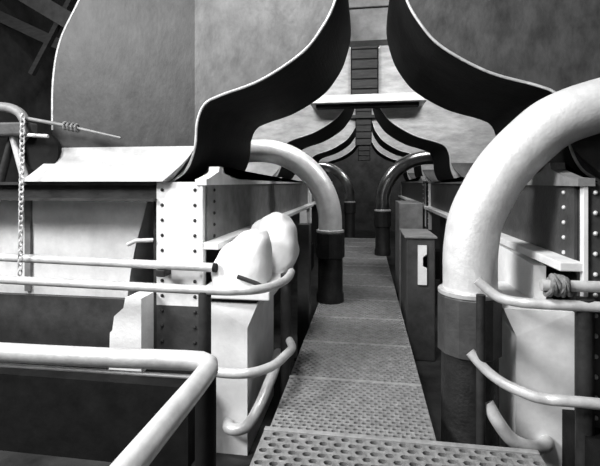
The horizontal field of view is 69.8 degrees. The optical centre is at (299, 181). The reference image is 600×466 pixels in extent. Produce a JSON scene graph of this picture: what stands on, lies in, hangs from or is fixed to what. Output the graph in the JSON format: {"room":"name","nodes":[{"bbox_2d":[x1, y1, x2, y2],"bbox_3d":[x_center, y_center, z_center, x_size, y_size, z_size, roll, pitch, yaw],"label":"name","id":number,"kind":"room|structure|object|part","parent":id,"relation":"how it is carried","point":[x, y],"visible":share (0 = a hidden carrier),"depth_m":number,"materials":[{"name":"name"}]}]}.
{"room":"ship engine room","nodes":[
{"label":"ship engine room","id":0,"kind":"room"},
{"bbox_2d":[0,0,77,181],"bbox_3d":[-5.842,-1.350,8.737,0.200,6.900,22.500,0,0,9],"label":"wall","id":1,"kind":"structure","parent":0,"point":[18,50],"depth_m":8.92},
{"bbox_2d":[0,11,59,48],"bbox_3d":[-4.798,-2.720,8.122,2.035,1.101,0.200,0,0,9],"label":"roof beam","id":2,"kind":"structure","parent":1,"relation":"attached to","point":[6,19],"depth_m":8.07,"materials":[{"name":"grey metal"}]},
{"bbox_2d":[19,0,71,26],"bbox_3d":[-4.646,-3.200,7.795,2.504,1.658,0.200,0,0,9],"label":"roof beam","id":3,"kind":"structure","parent":1,"relation":"attached to","point":[49,9],"depth_m":7.66,"materials":[{"name":"grey metal"}]},
{"bbox_2d":[28,0,74,75],"bbox_3d":[-4.549,-2.750,7.932,0.977,1.546,0.090,0,0,9],"label":"roof beam","id":4,"kind":"structure","parent":3,"relation":"attached to","point":[54,30],"depth_m":7.92,"materials":[{"name":"grey metal"}]},
{"bbox_2d":[0,230,440,465],"bbox_3d":[0.682,2.200,7.736,13.000,0.200,22.500,0,0,9],"label":"floor","id":5,"kind":"structure","parent":0,"point":[429,372],"depth_m":4.33,"materials":[{"name":"perforated metal"}]},
{"bbox_2d":[0,200,153,347],"bbox_3d":[-2.305,1.120,4.886,2.060,1.960,1.640,0,0,9],"label":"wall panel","id":6,"kind":"object","parent":5,"relation":"on","point":[29,314],"visible":0.38,"depth_m":4.09,"materials":[{"name":"paint"}]},
{"bbox_3d":[-2.384,1.590,4.899,1.900,1.020,1.640,0,0,9],"label":"tank","id":7,"kind":"part","parent":6,"relation":"part of","materials":[{"name":"grey metal"}]},
{"bbox_3d":[-2.301,0.610,4.916,2.060,0.940,1.580,0,0,9],"label":"tank","id":8,"kind":"part","parent":6,"relation":"part of","materials":[{"name":"white metal"}]},
{"bbox_2d":[0,342,217,465],"bbox_3d":[-2.205,1.405,1.373,3.625,1.390,1.545,0,0,9],"label":"guard rail","id":9,"kind":"object","parent":5,"relation":"on","point":[199,389],"visible":1,"depth_m":1.79,"materials":[{"name":"metal"}]},
{"bbox_3d":[-0.402,1.430,1.832,0.090,1.340,0.090,0,0,9],"label":"post","id":10,"kind":"part","parent":9,"relation":"part of","materials":[{"name":"black metal"}]},
{"bbox_2d":[0,268,295,397],"bbox_3d":[-1.866,1.404,3.460,3.665,1.392,0.816,0,0,9],"label":"guard rail","id":11,"kind":"object","parent":5,"relation":"on","point":[288,346],"visible":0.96,"depth_m":3.03,"materials":[{"name":"metal"}]},
{"bbox_3d":[-1.878,0.745,3.500,3.628,0.074,0.715,0,0,9],"label":"rail","id":12,"kind":"part","parent":11,"relation":"part of","materials":[{"name":"metal"}]},
{"bbox_3d":[-0.663,1.430,2.995,0.090,1.340,0.090,0,0,9],"label":"post","id":13,"kind":"part","parent":11,"relation":"part of","materials":[{"name":"metal"}]},
{"bbox_3d":[-0.281,1.287,3.106,0.908,0.090,0.378,0,0,-43],"label":"rail","id":14,"kind":"part","parent":11,"relation":"part of","materials":[{"name":"metal"}]},
{"bbox_3d":[-0.116,1.430,3.559,0.090,1.340,0.090,0,0,9],"label":"post","id":15,"kind":"part","parent":11,"relation":"part of","materials":[{"name":"metal"}]},
{"bbox_2d":[0,167,313,465],"bbox_3d":[-1.892,0.983,6.725,3.420,2.235,6.780,0,0,9],"label":"frame","id":16,"kind":"object","parent":5,"relation":"on","point":[69,414],"depth_m":3.52,"materials":[{"name":"white paint"}]},
{"bbox_2d":[0,102,120,181],"bbox_3d":[-2.192,-0.334,3.675,1.552,0.692,0.280,0,0,9],"label":"stand","id":17,"kind":"object","parent":16,"relation":"on","point":[40,148],"visible":0.9,"depth_m":3.71,"materials":[{"name":"metal"}]},
{"bbox_3d":[-2.588,-0.199,3.784,0.202,0.421,0.069,0,0,19],"label":"leg","id":18,"kind":"part","parent":17,"relation":"part of","materials":[{"name":"metal"}]},
{"bbox_3d":[-2.431,-0.199,3.729,0.165,0.416,0.068,0,0,-6],"label":"leg","id":19,"kind":"part","parent":17,"relation":"part of","materials":[{"name":"metal"}]},
{"bbox_2d":[17,113,24,275],"bbox_3d":[-2.301,0.105,3.550,0.067,1.346,0.042,0,0,9],"label":"chain","id":20,"kind":"object","parent":17,"relation":"hanging from","point":[21,118],"visible":1,"depth_m":3.54,"materials":[{"name":"metal"}]},
{"bbox_3d":[-1.887,-0.452,3.527,0.905,0.208,0.030,0,0,9],"label":"arm","id":21,"kind":"part","parent":17,"relation":"part of","materials":[{"name":"grey paint"}]},
{"bbox_2d":[0,253,217,276],"bbox_3d":[-2.154,0.674,3.648,3.037,0.171,0.131,0,0,9],"label":"bar","id":22,"kind":"object","parent":16,"relation":"attached to","point":[164,268],"visible":1,"depth_m":3.49,"materials":[{"name":"metal"}]},
{"bbox_2d":[109,291,153,371],"bbox_3d":[-1.361,1.205,3.477,0.275,0.590,0.200,0,0,9],"label":"crate","id":23,"kind":"object","parent":16,"relation":"on","point":[133,326],"visible":0.83,"depth_m":3.38,"materials":[{"name":"white paint"}]},
{"bbox_2d":[127,238,152,246],"bbox_3d":[-1.312,0.494,3.526,0.206,0.064,0.040,0,0,-15],"label":"pin","id":24,"kind":"object","parent":16,"relation":"attached to","point":[138,240],"visible":1,"depth_m":3.51,"materials":[{"name":"metal"}]},
{"bbox_3d":[-0.993,0.510,3.602,0.385,1.020,0.120,0,0,9],"label":"column plate","id":25,"kind":"part","parent":16,"relation":"part of","materials":[{"name":"white paint"}]},
{"bbox_2d":[22,0,350,181],"bbox_3d":[-0.884,-1.364,4.373,2.746,2.746,1.864,0,0,9],"label":"curved panel","id":26,"kind":"object","parent":16,"relation":"on","point":[186,87],"visible":0.98,"depth_m":3.65,"materials":[{"name":"grey metal"}]},
{"bbox_3d":[-1.528,-1.349,3.688,1.320,2.698,0.011,0,0,9],"label":"plate","id":27,"kind":"part","parent":26,"relation":"part of","materials":[{"name":"metal"}]},
{"bbox_3d":[-0.788,-1.363,4.441,2.555,2.726,1.700,0,0,9],"label":"casing","id":28,"kind":"part","parent":26,"relation":"part of","materials":[{"name":"black paint"}]},
{"bbox_3d":[-0.266,-1.510,3.494,1.235,2.432,0.011,0,0,9],"label":"plate","id":29,"kind":"part","parent":26,"relation":"part of","materials":[{"name":"metal"}]},
{"bbox_3d":[-0.316,-0.055,6.660,0.095,0.160,6.430,0,0,9],"label":"rail","id":30,"kind":"part","parent":16,"relation":"part of","materials":[{"name":"white metal"}]},
{"bbox_3d":[-0.303,0.273,6.724,0.020,0.495,6.300,0,0,9],"label":"plate","id":31,"kind":"part","parent":16,"relation":"part of","materials":[{"name":"grey paint"}]},
{"bbox_2d":[245,47,353,178],"bbox_3d":[-0.326,-1.364,8.010,2.746,2.746,1.864,0,0,9],"label":"curved panel","id":32,"kind":"object","parent":16,"relation":"on","point":[309,126],"visible":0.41,"depth_m":7.21,"materials":[{"name":"grey metal"}]},
{"bbox_3d":[-0.970,-1.349,7.325,1.320,2.698,0.011,0,0,9],"label":"plate","id":33,"kind":"part","parent":32,"relation":"part of","materials":[{"name":"metal"}]},
{"bbox_3d":[-0.359,-1.364,7.230,2.575,2.746,0.022,0,0,9],"label":"edge trim","id":34,"kind":"part","parent":32,"relation":"part of","materials":[{"name":"metal"}]},
{"bbox_3d":[-0.230,-1.363,8.078,2.555,2.726,1.700,0,0,9],"label":"casing","id":35,"kind":"part","parent":32,"relation":"part of","materials":[{"name":"black paint"}]},
{"bbox_3d":[0.293,-1.510,7.132,1.235,2.432,0.011,0,0,9],"label":"plate","id":36,"kind":"part","parent":32,"relation":"part of","materials":[{"name":"metal"}]},
{"bbox_2d":[211,295,280,455],"bbox_3d":[-0.391,1.520,3.708,0.502,1.160,1.088,0,0,9],"label":"support block","id":37,"kind":"object","parent":5,"relation":"on","point":[242,334],"visible":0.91,"depth_m":3.33,"materials":[{"name":"paint"}]},
{"bbox_2d":[207,267,292,302],"bbox_3d":[-0.421,0.830,3.818,0.550,0.219,1.080,0,0,9],"label":"tray","id":38,"kind":"object","parent":37,"relation":"on","point":[267,296],"depth_m":3.32,"materials":[{"name":"paint"}]},
{"bbox_2d":[211,230,271,285],"bbox_3d":[-0.482,0.612,3.605,0.474,0.426,0.460,0,0,9],"label":"sack","id":39,"kind":"object","parent":38,"relation":"on","point":[249,255],"visible":0.89,"depth_m":3.41,"materials":[{"name":"white fabric"}]},
{"bbox_3d":[-0.366,0.773,3.334,0.255,0.105,0.060,0,0,9],"label":"handle","id":40,"kind":"part","parent":38,"relation":"part of","materials":[{"name":"grey metal"}]},
{"bbox_2d":[250,212,298,273],"bbox_3d":[-0.261,0.556,4.087,0.488,0.538,0.480,0,0,9],"label":"sack","id":41,"kind":"object","parent":38,"relation":"on","point":[281,228],"visible":0.7,"depth_m":3.88,"materials":[{"name":"white fabric"}]},
{"bbox_2d":[294,223,310,360],"bbox_3d":[0.052,1.300,5.152,0.200,1.600,0.260,0,0,9],"label":"upright post","id":42,"kind":"object","parent":5,"relation":"on","point":[303,229],"visible":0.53,"depth_m":5.06,"materials":[{"name":"metal"}]},
{"bbox_2d":[300,181,332,269],"bbox_3d":[-0.830,0.983,13.644,3.420,2.235,6.680,0,0,9],"label":"frame","id":43,"kind":"object","parent":5,"relation":"on","point":[314,221],"depth_m":11.06,"materials":[{"name":"white paint"}]},
{"bbox_3d":[0.077,0.510,10.571,0.385,1.020,0.120,0,0,9],"label":"column plate","id":44,"kind":"part","parent":43,"relation":"part of","materials":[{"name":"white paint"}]},
{"bbox_2d":[292,109,354,180],"bbox_3d":[0.236,-1.364,11.667,2.746,2.746,1.864,0,0,9],"label":"curved panel","id":45,"kind":"object","parent":43,"relation":"on","point":[344,138],"visible":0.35,"depth_m":10.83,"materials":[{"name":"grey metal"}]},
{"bbox_3d":[-0.408,-1.349,10.983,1.320,2.698,0.011,0,0,9],"label":"plate","id":46,"kind":"part","parent":45,"relation":"part of","materials":[{"name":"metal"}]},
{"bbox_3d":[0.854,-1.510,10.789,1.235,2.432,0.011,0,0,9],"label":"plate","id":47,"kind":"part","parent":45,"relation":"part of","materials":[{"name":"metal"}]},
{"bbox_3d":[0.202,-1.364,10.887,2.575,2.746,0.022,0,0,9],"label":"edge trim","id":48,"kind":"part","parent":45,"relation":"part of","materials":[{"name":"metal"}]},
{"bbox_3d":[0.332,-1.363,11.736,2.555,2.726,1.700,0,0,9],"label":"casing","id":49,"kind":"part","parent":45,"relation":"part of","materials":[{"name":"black paint"}]},
{"bbox_2d":[320,138,357,174],"bbox_3d":[0.797,-1.364,15.325,2.746,2.746,1.864,0,0,9],"label":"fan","id":50,"kind":"object","parent":43,"relation":"on","point":[348,151],"visible":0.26,"depth_m":14.49,"materials":[{"name":"grey metal"}]},
{"bbox_3d":[1.415,-1.510,14.446,1.235,2.432,0.011,0,0,9],"label":"plate","id":51,"kind":"part","parent":50,"relation":"part of","materials":[{"name":"metal"}]},
{"bbox_3d":[0.893,-1.363,15.393,2.555,2.726,1.700,0,0,9],"label":"casing","id":52,"kind":"part","parent":50,"relation":"part of","materials":[{"name":"black paint"}]},
{"bbox_2d":[358,146,369,160],"bbox_3d":[2.128,-1.200,14.260,0.400,1.000,0.065,0,0,9],"label":"slatted panel","id":53,"kind":"object","parent":50,"relation":"attached to","point":[363,151],"visible":0.55,"depth_m":14.23,"materials":[{"name":"black paint"}]},
{"bbox_2d":[318,161,355,237],"bbox_3d":[0.953,0.725,13.512,1.584,2.750,0.368,0,0,9],"label":"pipe","id":54,"kind":"object","parent":5,"relation":"on","point":[349,203],"visible":0.89,"depth_m":13.31,"materials":[{"name":"metal"}]},
{"bbox_2d":[395,201,422,308],"bbox_3d":[1.752,1.210,6.965,0.350,1.780,0.900,0,0,9],"label":"tall cabinet","id":55,"kind":"object","parent":5,"relation":"on","point":[408,214],"visible":0.49,"depth_m":6.54,"materials":[{"name":"metal"}]},
{"bbox_2d":[399,228,436,360],"bbox_3d":[1.476,1.367,5.434,0.370,1.465,0.850,0,0,9],"label":"box","id":56,"kind":"object","parent":5,"relation":"on","point":[417,245],"visible":0.94,"depth_m":5.05,"materials":[{"name":"grey paint"}]},
{"bbox_3d":[1.429,0.970,5.026,0.100,0.460,0.030,0,0,9],"label":"slotted plate","id":57,"kind":"part","parent":56,"relation":"part of","materials":[{"name":"white paint"}]},
{"bbox_2d":[398,176,439,278],"bbox_3d":[4.823,0.983,12.371,3.420,2.235,6.680,0,0,9],"label":"frame","id":58,"kind":"object","parent":5,"relation":"on","point":[416,189],"depth_m":9.91,"materials":[{"name":"metal"}]},
{"bbox_2d":[372,133,415,180],"bbox_3d":[3.776,-1.343,14.867,2.746,2.708,1.864,0,0,9],"label":"curved panel","id":59,"kind":"object","parent":58,"relation":"on","point":[408,175],"visible":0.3,"depth_m":14.25,"materials":[{"name":"grey metal"}]},
{"bbox_3d":[2.923,-1.470,14.215,1.235,2.432,0.011,0,0,9],"label":"plate","id":60,"kind":"part","parent":59,"relation":"part of","materials":[{"name":"metal"}]},
{"bbox_3d":[3.705,-1.343,14.961,2.555,2.686,1.700,0,0,9],"label":"casing","id":61,"kind":"part","parent":59,"relation":"part of","materials":[{"name":"black paint"}]},
{"bbox_3d":[4.186,-1.329,14.021,1.320,2.658,0.011,0,0,9],"label":"plate","id":62,"kind":"part","parent":59,"relation":"part of","materials":[{"name":"metal"}]},
{"bbox_2d":[372,109,437,181],"bbox_3d":[3.215,-1.343,11.210,2.746,2.708,1.864,0,0,9],"label":"curved panel","id":63,"kind":"object","parent":58,"relation":"on","point":[384,140],"visible":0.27,"depth_m":10.59,"materials":[{"name":"grey metal"}]},
{"bbox_2d":[351,115,375,118],"bbox_3d":[1.589,-1.595,10.549,0.780,0.070,0.235,0,0,9],"label":"bar","id":64,"kind":"object","parent":63,"relation":"attached to","point":[353,116],"visible":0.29,"depth_m":10.45,"materials":[{"name":"grey metal"}]},
{"bbox_2d":[355,108,371,145],"bbox_3d":[1.567,-1.400,10.602,0.400,1.000,0.065,0,0,9],"label":"slatted panel","id":65,"kind":"object","parent":64,"relation":"attached to","point":[363,127],"visible":0.85,"depth_m":10.58,"materials":[{"name":"black paint"}]},
{"bbox_3d":[2.361,-1.470,10.557,1.235,2.432,0.011,0,0,9],"label":"plate","id":66,"kind":"part","parent":63,"relation":"part of","materials":[{"name":"metal"}]},
{"bbox_3d":[3.144,-1.343,11.304,2.555,2.686,1.700,0,0,9],"label":"casing","id":67,"kind":"part","parent":63,"relation":"part of","materials":[{"name":"black paint"}]},
{"bbox_3d":[3.624,-1.329,10.364,1.320,2.658,0.011,0,0,9],"label":"plate","id":68,"kind":"part","parent":63,"relation":"part of","materials":[{"name":"metal"}]},
{"bbox_3d":[3.307,0.273,12.847,0.020,0.495,6.200,0,0,9],"label":"plate","id":69,"kind":"part","parent":58,"relation":"part of","materials":[{"name":"grey metal"}]},
{"bbox_3d":[3.300,-0.055,12.782,0.095,0.160,6.330,0,0,9],"label":"rail","id":70,"kind":"part","parent":58,"relation":"part of","materials":[{"name":"grey metal"}]},
{"bbox_3d":[3.036,0.510,9.712,0.385,1.020,0.120,0,0,9],"label":"column plate","id":71,"kind":"part","parent":58,"relation":"part of","materials":[{"name":"grey metal"}]},
{"bbox_2d":[424,163,599,465],"bbox_3d":[3.741,0.983,5.324,3.420,2.235,6.680,0,0,9],"label":"frame","id":72,"kind":"object","parent":5,"relation":"on","point":[554,221],"depth_m":2.93,"materials":[{"name":"metal"}]},
{"bbox_2d":[372,45,495,180],"bbox_3d":[2.634,-1.323,7.556,2.746,2.668,1.864,0,0,9],"label":"curved panel","id":73,"kind":"object","parent":72,"relation":"on","point":[454,141],"visible":0.43,"depth_m":6.87,"materials":[{"name":"grey metal"}]},
{"bbox_2d":[310,93,426,109],"bbox_3d":[1.054,-1.252,6.771,1.770,0.175,0.466,0,0,9],"label":"plank","id":74,"kind":"object","parent":73,"relation":"attached to","point":[386,100],"visible":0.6,"depth_m":6.60,"materials":[{"name":"white paint"}]},
{"bbox_2d":[351,46,378,93],"bbox_3d":[1.044,-1.820,6.950,0.445,0.960,0.065,0,0,9],"label":"slatted panel","id":75,"kind":"object","parent":74,"relation":"on","point":[365,59],"visible":0.83,"depth_m":6.92,"materials":[{"name":"black paint"}]},
{"bbox_3d":[2.563,-1.323,7.650,2.555,2.646,1.700,0,0,9],"label":"casing","id":76,"kind":"part","parent":73,"relation":"part of","materials":[{"name":"black paint"}]},
{"bbox_3d":[1.780,-1.430,6.903,1.235,2.432,0.011,0,0,9],"label":"plate","id":77,"kind":"part","parent":73,"relation":"part of","materials":[{"name":"metal"}]},
{"bbox_3d":[2.432,-1.323,6.802,2.575,2.668,0.022,0,0,9],"label":"edge trim","id":78,"kind":"part","parent":73,"relation":"part of","materials":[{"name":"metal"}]},
{"bbox_3d":[3.043,-1.309,6.710,1.320,2.618,0.011,0,0,9],"label":"plate","id":79,"kind":"part","parent":73,"relation":"part of","materials":[{"name":"metal"}]},
{"bbox_2d":[386,0,599,181],"bbox_3d":[2.214,-1.364,3.897,2.746,2.746,1.864,0,0,9],"label":"curved panel","id":80,"kind":"object","parent":72,"relation":"on","point":[489,61],"visible":0.77,"depth_m":3.24,"materials":[{"name":"black metal"}]},
{"bbox_3d":[1.361,-1.510,3.245,1.235,2.432,0.011,0,0,9],"label":"plate","id":81,"kind":"part","parent":80,"relation":"part of","materials":[{"name":"grey metal"}]},
{"bbox_3d":[2.623,-1.349,3.051,1.320,2.698,0.011,0,0,9],"label":"plate","id":82,"kind":"part","parent":80,"relation":"part of","materials":[{"name":"grey metal"}]},
{"bbox_3d":[2.226,0.273,5.800,0.020,0.495,6.200,0,0,9],"label":"plate","id":83,"kind":"part","parent":72,"relation":"part of","materials":[{"name":"grey metal"}]},
{"bbox_3d":[2.218,-0.055,5.735,0.095,0.160,6.330,0,0,9],"label":"rail","id":84,"kind":"part","parent":72,"relation":"part of","materials":[{"name":"grey metal"}]},
{"bbox_3d":[1.954,0.510,2.664,0.385,1.020,0.120,0,0,9],"label":"column plate","id":85,"kind":"part","parent":72,"relation":"part of","materials":[{"name":"grey metal"}]},
{"bbox_2d":[438,78,599,446],"bbox_3d":[2.014,0.642,2.928,2.076,2.917,0.434,0,0,9],"label":"pipe","id":86,"kind":"object","parent":5,"relation":"on","point":[484,200],"visible":0.95,"depth_m":2.88,"materials":[{"name":"metal"}]},
{"bbox_2d":[486,281,573,465],"bbox_3d":[1.557,1.480,3.213,0.617,1.240,1.076,0,0,9],"label":"support block","id":87,"kind":"object","parent":5,"relation":"on","point":[538,344],"visible":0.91,"depth_m":2.87,"materials":[{"name":"paint"}]},
{"bbox_2d":[498,244,545,298],"bbox_3d":[1.823,0.870,3.767,0.080,0.620,1.400,0,0,9],"label":"flap","id":88,"kind":"object","parent":87,"relation":"on","point":[520,271],"visible":0.5,"depth_m":3.35,"materials":[{"name":"white metal"}]},
{"bbox_2d":[467,277,599,465],"bbox_3d":[2.120,1.358,2.466,2.171,1.484,0.259,0,0,14],"label":"guard rail","id":89,"kind":"object","parent":5,"relation":"on","point":[584,401],"visible":1,"depth_m":2.58,"materials":[{"name":"metal"}]},
{"bbox_3d":[1.171,1.415,2.785,0.060,1.370,0.060,0,0,9],"label":"post","id":90,"kind":"part","parent":89,"relation":"part of","materials":[{"name":"metal"}]},
{"bbox_3d":[2.108,1.211,2.431,2.174,0.242,0.232,0,0,16],"label":"rail","id":91,"kind":"part","parent":89,"relation":"part of","materials":[{"name":"metal"}]},
{"bbox_3d":[2.146,0.699,2.494,2.119,0.166,0.173,0,0,14],"label":"rail","id":92,"kind":"part","parent":89,"relation":"part of","materials":[{"name":"metal"}]},
{"bbox_2d":[539,279,599,292],"bbox_3d":[2.325,0.618,2.456,1.751,0.083,0.066,0,0,10],"label":"bar","id":93,"kind":"object","parent":89,"relation":"attached to","point":[576,285],"visible":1,"depth_m":2.55,"materials":[{"name":"metal"}]},
{"bbox_2d":[543,273,573,297],"bbox_3d":[1.560,0.625,2.593,0.164,0.145,0.141,0,0,9],"label":"knot","id":94,"kind":"object","parent":93,"relation":"attached to","point":[559,282],"visible":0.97,"depth_m":2.55,"materials":[{"name":"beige fabric"}]},
{"bbox_3d":[1.712,1.400,2.585,0.100,1.400,0.100,0,0,9],"label":"post","id":95,"kind":"part","parent":89,"relation":"part of","materials":[{"name":"metal"}]},
{"bbox_3d":[0.933,1.866,6.736,1.030,0.468,11.000,0,0,9],"label":"trestle","id":96,"kind":"object","parent":5,"relation":"on","visible":0},
{"bbox_2d":[271,375,435,440],"bbox_3d":[0.376,1.609,3.074,1.050,0.042,0.790,0,0,9],"label":"walkway grating","id":97,"kind":"object","parent":96,"relation":"on","point":[353,406],"visible":0.91,"depth_m":3.05,"materials":[{"name":"metal"}]},
{"bbox_2d":[291,340,420,383],"bbox_3d":[0.497,1.609,3.864,1.050,0.042,0.790,0,0,9],"label":"walkway grating","id":98,"kind":"object","parent":96,"relation":"on","point":[329,359],"visible":0.98,"depth_m":3.81,"materials":[{"name":"metal"}]},
{"bbox_2d":[304,315,409,345],"bbox_3d":[0.618,1.609,4.655,1.050,0.042,0.790,0,0,9],"label":"walkway grating","id":99,"kind":"object","parent":96,"relation":"on","point":[321,328],"visible":0.93,"depth_m":4.63,"materials":[{"name":"metal"}]},
{"bbox_2d":[314,298,402,319],"bbox_3d":[0.740,1.609,5.446,1.050,0.042,0.790,0,0,9],"label":"walkway grating","id":100,"kind":"object","parent":96,"relation":"on","point":[361,308],"visible":0.88,"depth_m":5.39,"materials":[{"name":"metal"}]},
{"bbox_2d":[249,139,344,304],"bbox_3d":[-0.227,0.504,5.883,1.667,2.184,0.384,0,0,9],"label":"pipe","id":101,"kind":"object","parent":100,"relation":"on","point":[330,235],"visible":0.99,"depth_m":5.68,"materials":[{"name":"metal"}]},
{"bbox_2d":[345,246,374,251],"bbox_3d":[1.468,1.609,10.190,1.050,0.042,0.790,0,0,9],"label":"walkway grating","id":102,"kind":"object","parent":96,"relation":"on","point":[347,248],"visible":0.62,"depth_m":10.19,"materials":[{"name":"metal"}]},
{"bbox_2d":[345,242,374,246],"bbox_3d":[1.589,1.609,10.981,1.050,0.042,0.790,0,0,9],"label":"walkway grating","id":103,"kind":"object","parent":96,"relation":"on","point":[360,244],"visible":0.63,"depth_m":10.99,"materials":[{"name":"metal"}]},
{"bbox_2d":[345,238,374,241],"bbox_3d":[1.711,1.609,11.772,1.050,0.042,0.790,0,0,9],"label":"walkway grating","id":104,"kind":"object","parent":96,"relation":"on","point":[346,239],"visible":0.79,"depth_m":11.85,"materials":[{"name":"metal"}]},
{"bbox_2d":[343,257,388,265],"bbox_3d":[1.225,1.609,8.609,1.050,0.042,0.790,0,0,9],"label":"walkway grating","id":105,"kind":"object","parent":96,"relation":"on","point":[346,261],"visible":0.8,"depth_m":8.64,"materials":[{"name":"metal"}]},
{"bbox_2d":[345,251,386,258],"bbox_3d":[1.347,1.609,9.399,1.050,0.042,0.790,0,0,9],"label":"walkway grating","id":106,"kind":"object","parent":96,"relation":"on","point":[348,254],"visible":0.67,"depth_m":9.35,"materials":[{"name":"metal"}]},
{"bbox_2d":[374,151,432,255],"bbox_3d":[2.482,0.458,9.331,1.724,2.276,0.368,0,0,9],"label":"pipe","id":107,"kind":"object","parent":106,"relation":"on","point":[382,213],"visible":0.98,"depth_m":9.28,"materials":[{"name":"metal"}]},
{"bbox_2d":[343,265,390,274],"bbox_3d":[1.104,1.609,7.818,1.050,0.042,0.790,0,0,9],"label":"walkway grating","id":108,"kind":"object","parent":96,"relation":"on","point":[347,269],"visible":0.71,"depth_m":7.84,"materials":[{"name":"metal"}]},
{"bbox_2d":[343,274,393,285],"bbox_3d":[0.983,1.609,7.027,1.050,0.042,0.790,0,0,9],"label":"walkway grating","id":109,"kind":"object","parent":96,"relation":"on","point":[348,279],"visible":0.73,"depth_m":7.04,"materials":[{"name":"metal"}]},
{"bbox_2d":[343,285,397,300],"bbox_3d":[0.861,1.609,6.237,1.050,0.042,0.790,0,0,9],"label":"walkway grating","id":110,"kind":"object","parent":96,"relation":"on","point":[369,292],"visible":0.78,"depth_m":6.22,"materials":[{"name":"metal"}]},
{"bbox_2d":[250,426,546,465],"bbox_3d":[0.478,1.577,1.963,1.620,0.047,1.325,0,0,9],"label":"platform grating","id":111,"kind":"object","parent":96,"relation":"on","point":[277,446],"visible":1,"depth_m":2.49,"materials":[{"name":"metal"}]},
{"bbox_2d":[328,146,405,230],"bbox_3d":[2.404,-1.350,18.955,13.000,6.900,0.200,0,0,9],"label":"wall","id":112,"kind":"structure","parent":0,"point":[365,177],"depth_m":18.79,"materials":[{"name":"grey metal"}]},
{"bbox_3d":[0.682,-4.900,7.736,13.000,0.200,22.500,0,0,9],"label":"ceiling","id":113,"kind":"structure","parent":0,"visible":0},
{"bbox_2d":[349,0,388,46],"bbox_3d":[0.885,-3.295,5.550,0.625,3.010,0.260,0,0,9],"label":"duct","id":114,"kind":"object","parent":113,"relation":"hanging from","point":[368,18],"visible":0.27,"depth_m":5.43,"materials":[{"name":"grey paint"}]}
]}

